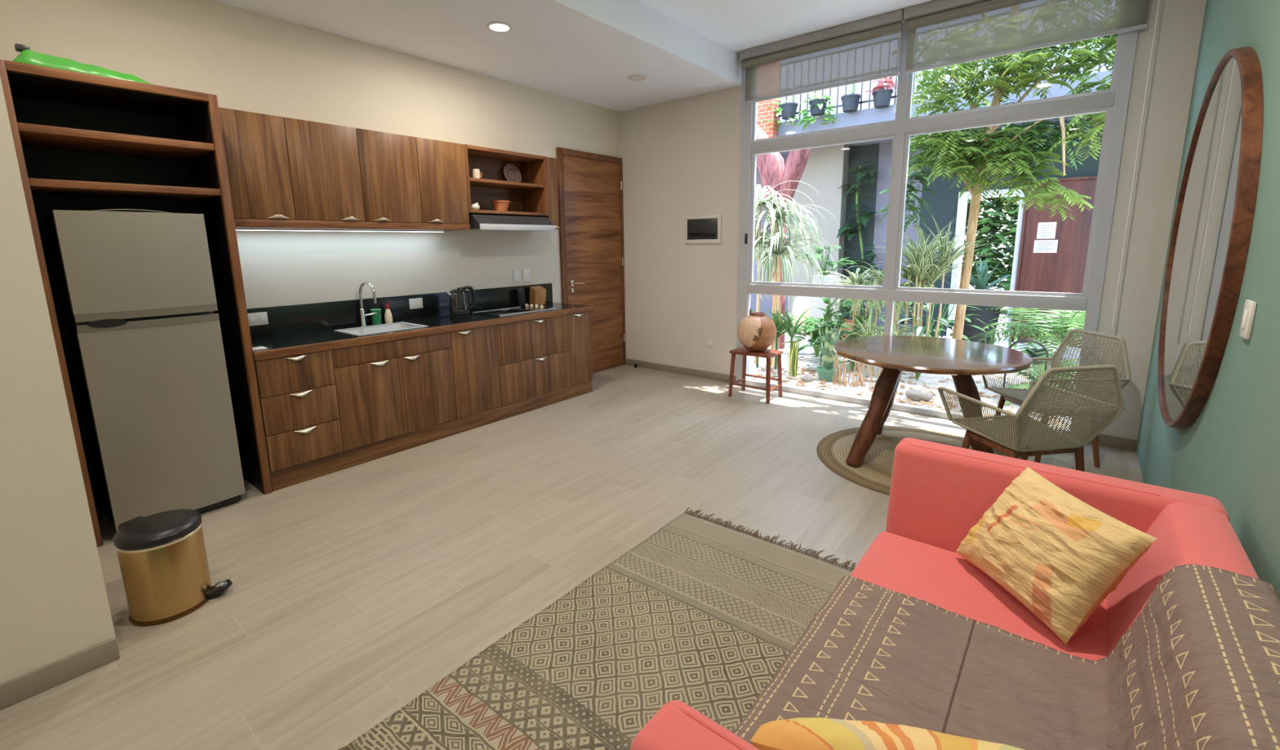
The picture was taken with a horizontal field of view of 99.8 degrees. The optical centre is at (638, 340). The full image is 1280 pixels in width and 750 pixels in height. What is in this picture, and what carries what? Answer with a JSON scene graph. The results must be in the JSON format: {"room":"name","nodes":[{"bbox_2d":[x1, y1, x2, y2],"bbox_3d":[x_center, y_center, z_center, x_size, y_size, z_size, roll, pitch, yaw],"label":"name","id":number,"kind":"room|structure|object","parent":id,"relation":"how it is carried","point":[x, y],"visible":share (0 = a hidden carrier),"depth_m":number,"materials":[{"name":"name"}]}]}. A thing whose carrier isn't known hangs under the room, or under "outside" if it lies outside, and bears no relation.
{"room":"studio apartment","nodes":[
{"label":"studio apartment","id":0,"kind":"room"},
{"bbox_2d":[0,77,119,710],"bbox_3d":[-3.610,-0.412,1.220,1.896,3.500,2.865,7,13,38],"label":"wall","id":1,"kind":"structure","parent":0,"point":[55,606],"depth_m":1.83,"materials":[{"name":"white paint"}]},
{"bbox_2d":[0,0,620,308],"bbox_3d":[-1.768,-1.077,4.816,0.150,3.500,5.134,7,13,38],"label":"wall","id":2,"kind":"structure","parent":0,"point":[253,62],"depth_m":4.02,"materials":[{"name":"white paint"}]},
{"bbox_2d":[218,106,295,220],"bbox_3d":[-2.512,-1.094,3.446,0.389,0.643,0.396,7,13,38],"label":"upper cabinet","id":3,"kind":"object","parent":2,"relation":"attached to","point":[255,144],"visible":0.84,"depth_m":3.35,"materials":[{"name":"brown wood"}]},
{"bbox_2d":[283,117,422,222],"bbox_3d":[-2.107,-1.187,3.937,0.389,0.643,0.888,7,13,38],"label":"upper cabinet","id":4,"kind":"object","parent":2,"relation":"attached to","point":[338,173],"visible":0.96,"depth_m":3.78,"materials":[{"name":"brown wood"}]},
{"bbox_2d":[234,218,470,232],"bbox_3d":[-2.101,-0.841,4.016,0.369,0.063,1.713,7,13,38],"label":"light pelmet","id":5,"kind":"object","parent":4,"relation":"attached to","point":[239,223],"depth_m":3.81,"materials":[{"name":"brown wood"}]},
{"bbox_2d":[253,230,443,232],"bbox_3d":[-2.166,-0.809,4.012,0.021,0.003,1.570,7,13,38],"label":"diffuser","id":6,"kind":"object","parent":5,"relation":"attached to","point":[434,231],"depth_m":4.15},
{"bbox_2d":[246,283,552,338],"bbox_3d":[-1.849,-0.280,4.704,0.019,0.243,2.917,7,13,38],"label":"backsplash","id":7,"kind":"structure","parent":2,"relation":"attached to","point":[315,317],"depth_m":4.26,"materials":[{"name":"black stone"}]},
{"bbox_2d":[415,137,469,224],"bbox_3d":[-1.692,-1.282,4.439,0.389,0.643,0.423,7,13,38],"label":"upper cabinet","id":8,"kind":"object","parent":2,"relation":"attached to","point":[442,168],"visible":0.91,"depth_m":4.32,"materials":[{"name":"brown wood"}]},
{"bbox_2d":[464,144,548,217],"bbox_3d":[-1.288,-1.424,4.938,0.367,0.548,0.883,7,13,38],"label":"open shelf unit","id":9,"kind":"object","parent":2,"relation":"attached to","point":[528,197],"visible":0.67,"depth_m":5.08,"materials":[{"name":"brown wood"}]},
{"bbox_2d":[490,200,510,211],"bbox_3d":[-1.268,-1.229,4.973,0.176,0.099,0.176,7,13,38],"label":"flower pot","id":10,"kind":"object","parent":9,"relation":"on","point":[503,206],"visible":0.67,"depth_m":4.92,"materials":[{"name":"ceramic"}]},
{"bbox_2d":[503,164,521,182],"bbox_3d":[-1.214,-1.598,5.207,0.058,0.198,0.204,7,13,38],"label":"plate","id":11,"kind":"object","parent":9,"relation":"on","point":[511,172],"visible":0.9,"depth_m":5.22,"materials":[{"name":"ceramic"}]},
{"bbox_2d":[457,214,555,231],"bbox_3d":[-1.233,-1.069,4.961,0.462,0.130,0.840,7,13,38],"label":"range hood","id":12,"kind":"object","parent":2,"relation":"attached to","point":[477,222],"visible":0.95,"depth_m":4.79,"materials":[{"name":"grey metal"}]},
{"bbox_2d":[533,156,560,229],"bbox_3d":[-0.954,-1.436,5.336,0.389,0.673,0.142,7,13,38],"label":"upper cabinet","id":13,"kind":"object","parent":2,"relation":"attached to","point":[552,179],"visible":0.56,"depth_m":5.22,"materials":[{"name":"brown wood"}]},
{"bbox_2d":[555,146,626,373],"bbox_3d":[-0.490,-0.853,6.258,0.084,2.520,1.032,7,13,38],"label":"door","id":14,"kind":"structure","parent":2,"relation":"in","point":[590,185],"depth_m":6.25,"materials":[{"name":"brown wood"}]},
{"bbox_2d":[210,0,742,111],"bbox_3d":[-2.062,-2.339,2.942,1.770,0.550,8.000,7,13,38],"label":"ceiling","id":15,"kind":"structure","parent":0,"point":[584,51],"depth_m":4.19,"materials":[{"name":"paint"}]},
{"bbox_2d":[486,21,511,31],"bbox_3d":[-0.987,-2.227,3.838,0.178,0.010,0.178,7,13,38],"label":"recessed light","id":16,"kind":"object","parent":15,"relation":"in","point":[497,26],"visible":1,"depth_m":3.84,"materials":[{"name":"white plastic"}]},
{"bbox_2d":[0,364,1143,749],"bbox_3d":[-0.738,1.160,2.445,5.149,0.100,7.900,7,13,38],"label":"floor","id":17,"kind":"structure","parent":0,"point":[355,591],"depth_m":2.79,"materials":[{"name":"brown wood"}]},
{"bbox_2d":[0,59,272,547],"bbox_3d":[-2.816,-0.166,3.050,0.597,2.352,0.852,7,13,38],"label":"tall cabinet","id":18,"kind":"object","parent":17,"relation":"on","point":[82,141],"visible":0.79,"depth_m":3.02,"materials":[{"name":"brown wood"}]},
{"bbox_2d":[12,49,151,84],"bbox_3d":[-2.778,-1.347,2.716,0.250,0.086,0.546,7,13,38],"label":"plastic bag","id":19,"kind":"object","parent":18,"relation":"on","point":[26,56],"visible":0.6,"depth_m":2.60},
{"bbox_2d":[17,122,214,160],"bbox_3d":[-2.813,-1.053,2.908,0.565,0.036,0.728,7,13,38],"label":"shelf","id":20,"kind":"object","parent":18,"relation":"attached to","point":[34,137],"depth_m":2.86,"materials":[{"name":"brown wood"}]},
{"bbox_2d":[28,177,221,201],"bbox_3d":[-2.810,-0.812,2.951,0.565,0.036,0.728,7,13,38],"label":"shelf","id":21,"kind":"object","parent":18,"relation":"attached to","point":[42,188],"depth_m":2.89,"materials":[{"name":"brown wood"}]},
{"bbox_2d":[44,208,245,532],"bbox_3d":[-2.775,0.150,3.075,0.578,1.720,0.570,7,13,38],"label":"refrigerator","id":22,"kind":"object","parent":17,"relation":"on","point":[137,293],"visible":0.94,"depth_m":2.87,"materials":[{"name":"grey metal"}]},
{"bbox_2d":[112,509,232,626],"bbox_3d":[-2.014,0.946,2.334,0.318,0.391,0.336,7,13,38],"label":"pedal bin","id":23,"kind":"object","parent":17,"relation":"on","point":[162,558],"visible":1,"depth_m":2.21,"materials":[{"name":"brown metal"}]},
{"bbox_2d":[253,350,342,472],"bbox_3d":[-2.389,0.419,3.658,0.620,0.716,0.433,7,13,38],"label":"drawers","id":24,"kind":"object","parent":17,"relation":"on","point":[297,393],"visible":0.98,"depth_m":3.46,"materials":[{"name":"brown wood"}]},
{"bbox_2d":[331,332,456,451],"bbox_3d":[-1.975,0.325,4.160,0.620,0.716,0.878,7,13,38],"label":"base cabinet","id":25,"kind":"object","parent":17,"relation":"on","point":[388,389],"visible":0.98,"depth_m":3.94,"materials":[{"name":"brown wood"}]},
{"bbox_2d":[270,380,592,491],"bbox_3d":[-1.601,0.659,4.671,0.538,0.129,2.905,7,13,38],"label":"toe kick","id":26,"kind":"object","parent":17,"relation":"on","point":[304,472],"visible":0.47,"depth_m":4.11,"materials":[{"name":"brown wood"}]},
{"bbox_2d":[449,325,501,418],"bbox_3d":[-1.560,0.229,4.664,0.620,0.716,0.438,7,13,38],"label":"base cabinet","id":27,"kind":"object","parent":17,"relation":"on","point":[475,357],"visible":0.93,"depth_m":4.47,"materials":[{"name":"brown wood"}]},
{"bbox_2d":[496,315,571,405],"bbox_3d":[-1.156,0.137,5.152,0.620,0.716,0.838,7,13,38],"label":"base cabinet","id":28,"kind":"object","parent":17,"relation":"on","point":[534,355],"visible":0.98,"depth_m":4.94,"materials":[{"name":"brown wood"}]},
{"bbox_2d":[246,283,594,360],"bbox_3d":[-1.612,-0.244,4.531,0.610,0.260,2.942,7,13,38],"label":"countertop","id":29,"kind":"structure","parent":28,"relation":"on","point":[305,328],"depth_m":4.17,"materials":[{"name":"black stone"}]},
{"bbox_2d":[247,311,268,326],"bbox_3d":[-2.631,-0.144,3.726,0.010,0.088,0.123,7,13,38],"label":"power outlet","id":30,"kind":"object","parent":29,"relation":"attached to","point":[255,318],"visible":0.85,"depth_m":3.73,"materials":[{"name":"white plastic"}]},
{"bbox_2d":[358,281,377,326],"bbox_3d":[-2.098,-0.276,4.176,0.130,0.355,0.183,-6,11,-28],"label":"tap","id":31,"kind":"object","parent":29,"relation":"on","point":[362,311],"visible":1,"depth_m":4.21,"materials":[{"name":"silver metal"}]},
{"bbox_2d":[369,308,382,324],"bbox_3d":[-2.097,-0.185,4.319,0.082,0.124,0.082,7,13,38],"label":"pot","id":32,"kind":"object","parent":29,"relation":"on","point":[375,318],"visible":0.98,"depth_m":4.29,"materials":[{"name":"ceramic"}]},
{"bbox_2d":[333,321,428,336],"bbox_3d":[-1.953,-0.020,4.126,0.403,0.145,0.531,7,13,38],"label":"sink","id":33,"kind":"object","parent":29,"relation":"in","point":[362,331],"visible":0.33,"depth_m":4.22,"materials":[{"name":"metal"}]},
{"bbox_2d":[446,285,475,319],"bbox_3d":[-1.542,-0.335,4.686,0.174,0.277,0.204,4,11,24],"label":"electric kettle","id":34,"kind":"object","parent":29,"relation":"on","point":[460,306],"visible":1,"depth_m":4.62,"materials":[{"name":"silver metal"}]},
{"bbox_2d":[472,303,555,315],"bbox_3d":[-1.165,-0.293,5.117,0.410,0.033,0.660,7,13,38],"label":"cooktop","id":35,"kind":"object","parent":29,"relation":"in","point":[526,308],"visible":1,"depth_m":5.10,"materials":[{"name":"black glass"}]},
{"bbox_2d":[515,288,525,306],"bbox_3d":[-1.183,-0.433,5.434,0.090,0.184,0.090,7,13,38],"label":"canister","id":36,"kind":"object","parent":29,"relation":"on","point":[520,292],"visible":0.98,"depth_m":5.40,"materials":[{"name":"black plastic"}]},
{"bbox_2d":[528,285,546,305],"bbox_3d":[-1.036,-0.458,5.560,0.125,0.189,0.135,7,13,38],"label":"knife block","id":37,"kind":"object","parent":29,"relation":"on","point":[537,294],"visible":0.86,"depth_m":5.52,"materials":[{"name":"brown wood"}]},
{"bbox_2d":[567,311,592,385],"bbox_3d":[-0.794,0.054,5.591,0.620,0.716,0.308,7,13,38],"label":"base cabinet","id":38,"kind":"object","parent":17,"relation":"on","point":[580,324],"visible":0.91,"depth_m":5.41,"materials":[{"name":"brown wood"}]},
{"bbox_2d":[337,506,855,749],"bbox_3d":[0.285,1.185,1.906,1.545,0.013,2.056,7,13,38],"label":"patterned rug","id":39,"kind":"object","parent":17,"relation":"on","point":[703,615],"visible":0.7,"depth_m":2.02,"materials":[{"name":"fabric"}]},
{"bbox_2d":[728,346,782,404],"bbox_3d":[1.161,0.335,5.334,0.450,0.466,0.320,7,13,38],"label":"stool","id":40,"kind":"object","parent":17,"relation":"on","point":[768,354],"visible":0.99,"depth_m":5.28,"materials":[{"name":"red wood"}]},
{"bbox_2d":[737,308,776,351],"bbox_3d":[1.156,-0.103,5.256,0.376,0.420,0.376,7,13,38],"label":"clay vase","id":41,"kind":"object","parent":40,"relation":"on","point":[757,332],"visible":1,"depth_m":5.13,"materials":[{"name":"brown ceramic"}]},
{"bbox_2d":[817,426,1020,495],"bbox_3d":[1.968,0.835,3.753,1.380,0.010,1.380,7,13,38],"label":"mat","id":42,"kind":"object","parent":17,"relation":"on","point":[875,473],"visible":0.38,"depth_m":3.90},
{"bbox_2d":[833,335,1032,467],"bbox_3d":[2.030,0.444,3.863,1.224,0.758,1.227,7,13,38],"label":"dining table","id":43,"kind":"object","parent":42,"relation":"on","point":[961,359],"visible":0.91,"depth_m":3.62,"materials":[{"name":"brown wood"}]},
{"bbox_2d":[630,437,1259,749],"bbox_3d":[0.869,0.913,1.300,0.910,0.747,1.737,7,13,38],"label":"sofa","id":44,"kind":"object","parent":17,"relation":"on","point":[939,492],"visible":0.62,"depth_m":1.68,"materials":[{"name":"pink fabric"}]},
{"bbox_2d":[849,531,1109,660],"bbox_3d":[0.782,0.920,1.365,0.695,0.138,1.335,7,13,38],"label":"seat cushion","id":45,"kind":"object","parent":44,"relation":"on","point":[936,575],"depth_m":1.70,"materials":[{"name":"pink fabric"}]},
{"bbox_2d":[733,564,1279,749],"bbox_3d":[0.736,0.839,1.119,0.959,0.560,1.058,7,13,38],"label":"throw blanket","id":46,"kind":"object","parent":44,"relation":"on","point":[1198,668],"visible":0.89,"depth_m":1.25,"materials":[{"name":"fabric"}]},
{"bbox_2d":[750,717,1024,749],"bbox_3d":[0.547,0.801,0.988,0.670,0.248,0.211,2,10,14],"label":"cushion","id":47,"kind":"object","parent":46,"relation":"on","point":[800,733],"visible":0.99,"depth_m":0.99,"materials":[{"name":"fabric"}]},
{"bbox_2d":[955,466,1156,644],"bbox_3d":[1.209,0.612,1.621,0.239,0.331,0.473,-2,10,-7],"label":"cushion","id":48,"kind":"object","parent":44,"relation":"on","point":[1059,555],"visible":1,"depth_m":1.51,"materials":[{"name":"fabric"}]},
{"bbox_2d":[937,364,1124,471],"bbox_3d":[2.198,0.515,3.077,0.670,0.878,0.603,-2,10,-9],"label":"chair","id":49,"kind":"object","parent":17,"relation":"on","point":[1016,435],"visible":0.98,"depth_m":2.86,"materials":[{"name":"beige wicker"}]},
{"bbox_2d":[982,328,1131,467],"bbox_3d":[2.854,0.384,3.762,0.603,0.878,0.670,-1,10,-1],"label":"chair","id":50,"kind":"object","parent":17,"relation":"on","point":[1017,396],"visible":0.44,"depth_m":3.74,"materials":[{"name":"beige wicker"}]},
{"bbox_2d":[619,85,742,376],"bbox_3d":[0.481,-1.345,6.158,1.620,3.500,0.174,7,13,38],"label":"wall","id":51,"kind":"structure","parent":0,"point":[681,157],"depth_m":6.08,"materials":[{"name":"grey paint"}]},
{"bbox_2d":[625,358,736,382],"bbox_3d":[0.452,0.353,6.380,1.600,0.080,0.013,7,13,38],"label":"baseboard","id":52,"kind":"structure","parent":51,"relation":"attached to","point":[723,377],"depth_m":6.33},
{"bbox_2d":[684,214,721,244],"bbox_3d":[0.702,-1.201,5.874,0.455,0.300,0.021,7,13,38],"label":"electrical panel","id":53,"kind":"object","parent":51,"relation":"attached to","point":[699,229],"visible":1,"depth_m":5.86,"materials":[{"name":"white plastic"}]},
{"bbox_2d":[736,22,1137,439],"bbox_3d":[2.196,-1.016,4.698,2.925,3.320,0.090,7,13,38],"label":"window","id":54,"kind":"structure","parent":51,"relation":"in","point":[1113,101],"depth_m":4.49,"materials":[{"name":"white paint"}]},
{"bbox_2d":[739,8,905,104],"bbox_3d":[1.572,-2.465,4.810,1.445,0.489,0.115,7,13,38],"label":"roller blind","id":55,"kind":"object","parent":54,"relation":"attached to","point":[868,49],"visible":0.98,"depth_m":4.75,"materials":[{"name":"grey fabric"}]},
{"bbox_2d":[903,0,1160,328],"bbox_3d":[2.741,-1.355,4.054,1.515,2.439,0.115,7,13,38],"label":"roller blind","id":56,"kind":"object","parent":54,"relation":"attached to","point":[941,33],"visible":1,"depth_m":3.94,"materials":[{"name":"grey fabric"}]},
{"bbox_2d":[756,98,778,137],"bbox_3d":[1.865,-3.954,9.152,1.020,1.650,0.190,7,13,38],"label":"brick pier","id":57,"kind":"object","parent":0,"point":[763,113],"visible":0.07,"depth_m":8.88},
{"bbox_2d":[639,0,935,53],"bbox_3d":[-0.064,-2.213,1.318,3.379,0.280,8.000,7,13,38],"label":"ceiling","id":58,"kind":"structure","parent":0,"point":[738,25],"depth_m":4.36,"materials":[{"name":"paint"}]},
{"bbox_2d":[808,275,840,346],"bbox_3d":[2.756,-0.426,7.989,0.340,1.050,0.300,7,13,38],"label":"planter","id":59,"kind":"object","parent":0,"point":[815,313],"depth_m":7.87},
{"bbox_2d":[1081,0,1206,441],"bbox_3d":[3.500,-0.954,3.741,0.304,3.500,0.174,7,13,38],"label":"wall","id":60,"kind":"structure","parent":0,"point":[1180,22],"depth_m":3.66,"materials":[{"name":"grey paint"}]},
{"bbox_2d":[1084,431,1137,450],"bbox_3d":[3.468,0.743,3.964,0.289,0.080,0.013,7,13,38],"label":"baseboard","id":61,"kind":"structure","parent":60,"relation":"attached to","point":[1104,440],"depth_m":3.93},
{"bbox_2d":[1136,0,1279,595],"bbox_3d":[1.211,-0.367,0.613,0.150,3.500,8.000,7,13,38],"label":"wall","id":62,"kind":"structure","parent":0,"point":[1230,454],"depth_m":1.82,"materials":[{"name":"green paint"}]},
{"bbox_2d":[1157,46,1262,429],"bbox_3d":[2.621,-0.427,2.524,0.047,1.690,1.690,7,13,38],"label":"round mirror","id":63,"kind":"object","parent":62,"relation":"attached to","point":[1214,215],"visible":1,"depth_m":2.25,"materials":[{"name":"brown wood"}]},
{"bbox_2d":[1239,299,1257,339],"bbox_3d":[1.977,-0.067,1.751,0.014,0.120,0.095,7,13,38],"label":"light switch","id":64,"kind":"object","parent":62,"relation":"attached to","point":[1250,307],"visible":1,"depth_m":1.73,"materials":[{"name":"white plastic"}]},
{"label":"outside","id":65,"kind":"structure","parent":0,"visible":0},
{"bbox_2d":[748,283,1080,429],"bbox_3d":[7.805,-0.521,11.914,18.000,0.270,17.600,7,13,38],"label":"courtyard","id":66,"kind":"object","parent":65,"point":[931,380],"depth_m":6.11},
{"bbox_2d":[756,125,810,349],"bbox_3d":[1.767,-1.704,7.914,1.529,3.622,0.359,9,14,43],"label":"tree","id":67,"kind":"object","parent":66,"relation":"on","point":[773,171],"visible":0.23,"depth_m":7.49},
{"bbox_2d":[751,304,831,369],"bbox_3d":[1.728,-0.047,6.662,1.427,0.794,0.934,-1,10,0],"label":"plant","id":68,"kind":"object","parent":66,"relation":"on","point":[788,325],"visible":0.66,"depth_m":6.55,"materials":[{"name":"green plant"}]},
{"bbox_2d":[786,330,799,377],"bbox_3d":[1.799,0.150,6.251,0.144,0.549,0.121,7,13,38],"label":"snake plant","id":69,"kind":"object","parent":66,"relation":"on","point":[793,357],"visible":1,"depth_m":6.23,"materials":[{"name":"green plant"}]},
{"bbox_2d":[753,180,839,368],"bbox_3d":[1.562,-0.822,6.751,1.782,2.295,1.561,7,13,38],"label":"plant","id":70,"kind":"object","parent":66,"relation":"on","point":[778,251],"visible":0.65,"depth_m":6.41,"materials":[{"name":"green plant"}]},
{"bbox_2d":[791,296,809,335],"bbox_3d":[2.852,-0.463,9.068,0.510,0.739,0.510,7,13,38],"label":"urn","id":71,"kind":"object","parent":66,"relation":"on","point":[802,304],"visible":0.16,"depth_m":8.89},
{"bbox_2d":[780,313,851,356],"bbox_3d":[2.393,-0.083,7.301,0.955,0.631,0.844,7,13,38],"label":"shrub","id":72,"kind":"object","parent":66,"relation":"on","point":[815,335],"visible":0.44,"depth_m":7.18,"materials":[{"name":"green plant"}]},
{"bbox_2d":[786,144,848,319],"bbox_3d":[3.328,-1.839,9.890,0.900,3.150,0.550,7,13,38],"label":"wall","id":73,"kind":"structure","parent":66,"relation":"on","point":[826,169],"depth_m":9.49,"materials":[{"name":"paint"}]},
{"bbox_2d":[797,244,857,346],"bbox_3d":[2.723,-0.656,7.989,0.891,1.502,0.792,-1,10,-1],"label":"philodendron","id":74,"kind":"object","parent":66,"relation":"on","point":[815,313],"visible":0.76,"depth_m":7.86,"materials":[{"name":"green plant"}]},
{"bbox_2d":[816,314,842,382],"bbox_3d":[2.132,0.071,6.019,0.271,0.776,0.346,7,13,38],"label":"snake plant","id":75,"kind":"object","parent":66,"relation":"on","point":[826,371],"visible":0.88,"depth_m":6.00,"materials":[{"name":"green plant"}]},
{"bbox_2d":[810,297,879,370],"bbox_3d":[2.509,-0.136,6.600,0.786,0.974,0.590,7,13,38],"label":"plant","id":76,"kind":"object","parent":66,"relation":"on","point":[826,300],"visible":0.56,"depth_m":6.61,"materials":[{"name":"green plant"}]},
{"bbox_2d":[838,298,862,341],"bbox_3d":[3.196,-0.338,8.537,0.623,0.671,0.660,-3,10,-10],"label":"plant","id":77,"kind":"object","parent":66,"relation":"on","point":[847,321],"visible":0.23,"depth_m":8.42,"materials":[{"name":"green plant"}]},
{"bbox_2d":[830,339,875,389],"bbox_3d":[2.315,0.241,5.777,0.484,0.525,0.233,7,13,38],"label":"plant","id":78,"kind":"object","parent":66,"relation":"on","point":[835,363],"visible":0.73,"depth_m":5.81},
{"bbox_2d":[836,161,882,312],"bbox_3d":[3.806,-1.566,9.205,0.820,2.849,0.443,7,13,38],"label":"climbing plant","id":79,"kind":"object","parent":66,"relation":"on","point":[864,219],"visible":0.82,"depth_m":9.19,"materials":[{"name":"green plant"}]},
{"bbox_2d":[813,260,915,367],"bbox_3d":[2.720,-0.317,6.635,1.073,1.314,1.219,-2,10,-5],"label":"variegated plant","id":80,"kind":"object","parent":66,"relation":"on","point":[854,280],"visible":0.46,"depth_m":6.51,"materials":[{"name":"green plant"}]},
{"bbox_2d":[828,281,912,340],"bbox_3d":[3.153,-0.321,7.514,1.208,1.006,0.996,7,13,38],"label":"shrub","id":81,"kind":"object","parent":66,"relation":"on","point":[868,282],"visible":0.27,"depth_m":7.52,"materials":[{"name":"green plant"}]},
{"bbox_2d":[836,309,927,377],"bbox_3d":[2.772,0.070,6.030,1.122,0.767,1.035,7,13,38],"label":"variegated plant","id":82,"kind":"object","parent":66,"relation":"on","point":[868,325],"visible":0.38,"depth_m":6.15,"materials":[{"name":"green plant"}]},
{"bbox_2d":[750,359,1065,428],"bbox_3d":[3.140,0.403,6.253,3.102,0.052,2.880,7,13,38],"label":"pebbles","id":83,"kind":"object","parent":66,"relation":"on","point":[762,369],"visible":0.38,"depth_m":5.68,"materials":[{"name":"grey stone"}]},
{"bbox_2d":[860,262,959,334],"bbox_3d":[3.269,-0.313,6.630,0.994,1.294,1.095,-1,10,-4],"label":"variegated plant","id":84,"kind":"object","parent":66,"relation":"on","point":[908,277],"visible":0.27,"depth_m":6.40,"materials":[{"name":"green plant"}]},
{"bbox_2d":[905,389,933,401],"bbox_3d":[2.752,0.544,5.283,0.243,0.117,0.191,7,13,38],"label":"stone","id":85,"kind":"object","parent":66,"relation":"on","point":[917,395],"visible":0.96,"depth_m":5.22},
{"bbox_2d":[892,317,948,381],"bbox_3d":[3.165,0.098,5.971,0.791,0.718,0.723,7,13,38],"label":"anthurium","id":86,"kind":"object","parent":66,"relation":"on","point":[917,330],"visible":0.37,"depth_m":5.88,"materials":[{"name":"green plant"}]},
{"bbox_2d":[863,211,999,373],"bbox_3d":[3.298,-0.559,6.291,1.466,1.895,1.428,7,13,38],"label":"variegated plant","id":87,"kind":"object","parent":66,"relation":"on","point":[922,256],"visible":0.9,"depth_m":6.08,"materials":[{"name":"green plant"}]},
{"bbox_2d":[750,37,1114,335],"bbox_3d":[4.439,-2.942,8.928,16.000,5.630,0.300,7,13,38],"label":"wall","id":88,"kind":"structure","parent":66,"relation":"on","point":[944,207],"depth_m":9.02,"materials":[{"name":"paint"}]},
{"bbox_2d":[946,187,1026,341],"bbox_3d":[5.426,-1.159,8.431,0.850,2.270,0.330,7,13,38],"label":"trim","id":89,"kind":"structure","parent":88,"relation":"attached to","point":[962,205],"depth_m":8.38,"materials":[{"name":"white paint"}]},
{"bbox_2d":[1011,175,1097,347],"bbox_3d":[6.115,-1.079,7.644,1.205,2.370,0.075,7,13,38],"label":"door","id":90,"kind":"structure","parent":88,"relation":"in","point":[1063,271],"depth_m":7.68,"materials":[{"name":"brown wood"}]},
{"bbox_2d":[1033,240,1057,253],"bbox_3d":[5.868,-1.347,7.771,0.270,0.180,0.005,7,13,38],"label":"paper notice","id":91,"kind":"object","parent":90,"relation":"attached to","point":[1040,246],"visible":1,"depth_m":7.77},
{"bbox_2d":[1036,241,1054,250],"bbox_3d":[5.867,-1.347,7.769,0.200,0.124,0.001,7,13,38],"label":"print","id":92,"kind":"object","parent":91,"relation":"attached to","point":[1041,246],"depth_m":7.77},
{"bbox_2d":[1036,222,1056,239],"bbox_3d":[5.857,-1.570,7.737,0.210,0.230,0.005,7,13,38],"label":"paper notice","id":93,"kind":"object","parent":90,"relation":"attached to","point":[1046,229],"visible":1,"depth_m":7.73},
{"bbox_2d":[878,302,987,340],"bbox_3d":[3.812,-0.214,7.050,1.322,0.941,1.066,7,13,38],"label":"shrub","id":94,"kind":"object","parent":66,"relation":"on","point":[950,323],"visible":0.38,"depth_m":6.91,"materials":[{"name":"green plant"}]},
{"bbox_2d":[962,305,1001,344],"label":"pot","id":95,"kind":"object","parent":66,"relation":"on","point":[984,316],"depth_m":7.02,"materials":[{"name":"grey ceramic"}]},
{"bbox_2d":[960,195,1020,313],"bbox_3d":[7.620,-2.226,11.459,3.380,3.623,1.432,7,13,38],"label":"plants","id":96,"kind":"object","parent":66,"relation":"on","point":[995,204],"visible":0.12,"depth_m":11.32,"materials":[{"name":"green plant"}]},
{"bbox_2d":[968,256,1013,290],"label":"agave","id":97,"kind":"object","parent":66,"relation":"on","point":[983,277],"depth_m":7.09,"materials":[{"name":"green plant"}]},
{"bbox_2d":[876,33,1117,339],"bbox_3d":[3.540,-2.157,5.330,2.508,5.373,2.917,-10,14,-42],"label":"feathery tree","id":98,"kind":"object","parent":66,"relation":"on","point":[970,156],"visible":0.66,"depth_m":5.53,"materials":[{"name":"green plant"}]},
{"bbox_2d":[965,307,1085,391],"bbox_3d":[4.295,0.038,5.479,1.876,0.975,1.648,7,13,38],"label":"fern","id":99,"kind":"object","parent":66,"relation":"on","point":[1064,322],"visible":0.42,"depth_m":5.49,"materials":[{"name":"green plant"}]},
{"bbox_2d":[977,307,1084,364],"bbox_3d":[4.993,-0.105,6.715,1.538,0.805,1.657,7,13,38],"label":"fern","id":100,"kind":"object","parent":66,"relation":"on","point":[1029,352],"visible":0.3,"depth_m":6.68,"materials":[{"name":"green plant"}]},
{"bbox_2d":[1026,348,1056,364],"bbox_3d":[5.042,0.219,6.735,0.367,0.159,0.367,7,13,38],"label":"pot","id":101,"kind":"object","parent":66,"relation":"on","point":[1029,352],"depth_m":6.68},
{"bbox_2d":[1004,358,1079,406],"bbox_3d":[3.772,0.382,4.998,0.974,0.479,1.030,1,10,8],"label":"fern","id":102,"kind":"object","parent":66,"relation":"on","point":[1006,402],"visible":0.16,"depth_m":5.00,"materials":[{"name":"green plant"}]},
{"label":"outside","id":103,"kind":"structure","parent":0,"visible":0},
{"bbox_2d":[777,70,1112,155],"bbox_3d":[4.102,-3.363,8.439,16.000,0.340,1.350,7,13,38],"label":"balcony slab","id":104,"kind":"object","parent":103,"point":[873,115],"visible":0.11,"depth_m":7.99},
{"bbox_2d":[777,44,1115,121],"bbox_3d":[4.231,-3.818,7.401,7.000,0.914,0.030,7,13,38],"label":"balcony railing","id":105,"kind":"object","parent":104,"relation":"on","point":[869,100],"visible":0.09,"depth_m":8.13,"materials":[{"name":"black metal"}]},
{"bbox_2d":[763,97,799,130],"bbox_3d":[2.300,-3.652,8.756,0.592,0.489,0.478,7,13,38],"label":"pot","id":106,"kind":"object","parent":105,"relation":"hanging from","point":[788,110],"visible":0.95,"depth_m":8.64,"materials":[{"name":"black plastic"}]},
{"bbox_2d":[795,92,837,130],"bbox_3d":[2.790,-3.565,8.402,0.626,0.507,0.538,7,13,38],"label":"hanging pot","id":107,"kind":"object","parent":105,"relation":"hanging from","point":[817,106],"visible":0.98,"depth_m":8.35,"materials":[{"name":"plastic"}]},
{"bbox_2d":[840,84,861,112],"bbox_3d":[3.193,-3.653,8.093,0.281,0.413,0.281,7,13,38],"label":"pot","id":108,"kind":"object","parent":105,"relation":"hanging from","point":[851,101],"visible":0.99,"depth_m":8.03,"materials":[{"name":"black plastic"}]},
{"bbox_2d":[862,75,896,108],"bbox_3d":[3.521,-3.602,7.768,0.447,0.438,0.443,-5,11,-21],"label":"pot","id":109,"kind":"object","parent":105,"relation":"hanging from","point":[882,96],"visible":0.81,"depth_m":7.76,"materials":[{"name":"black plastic"}]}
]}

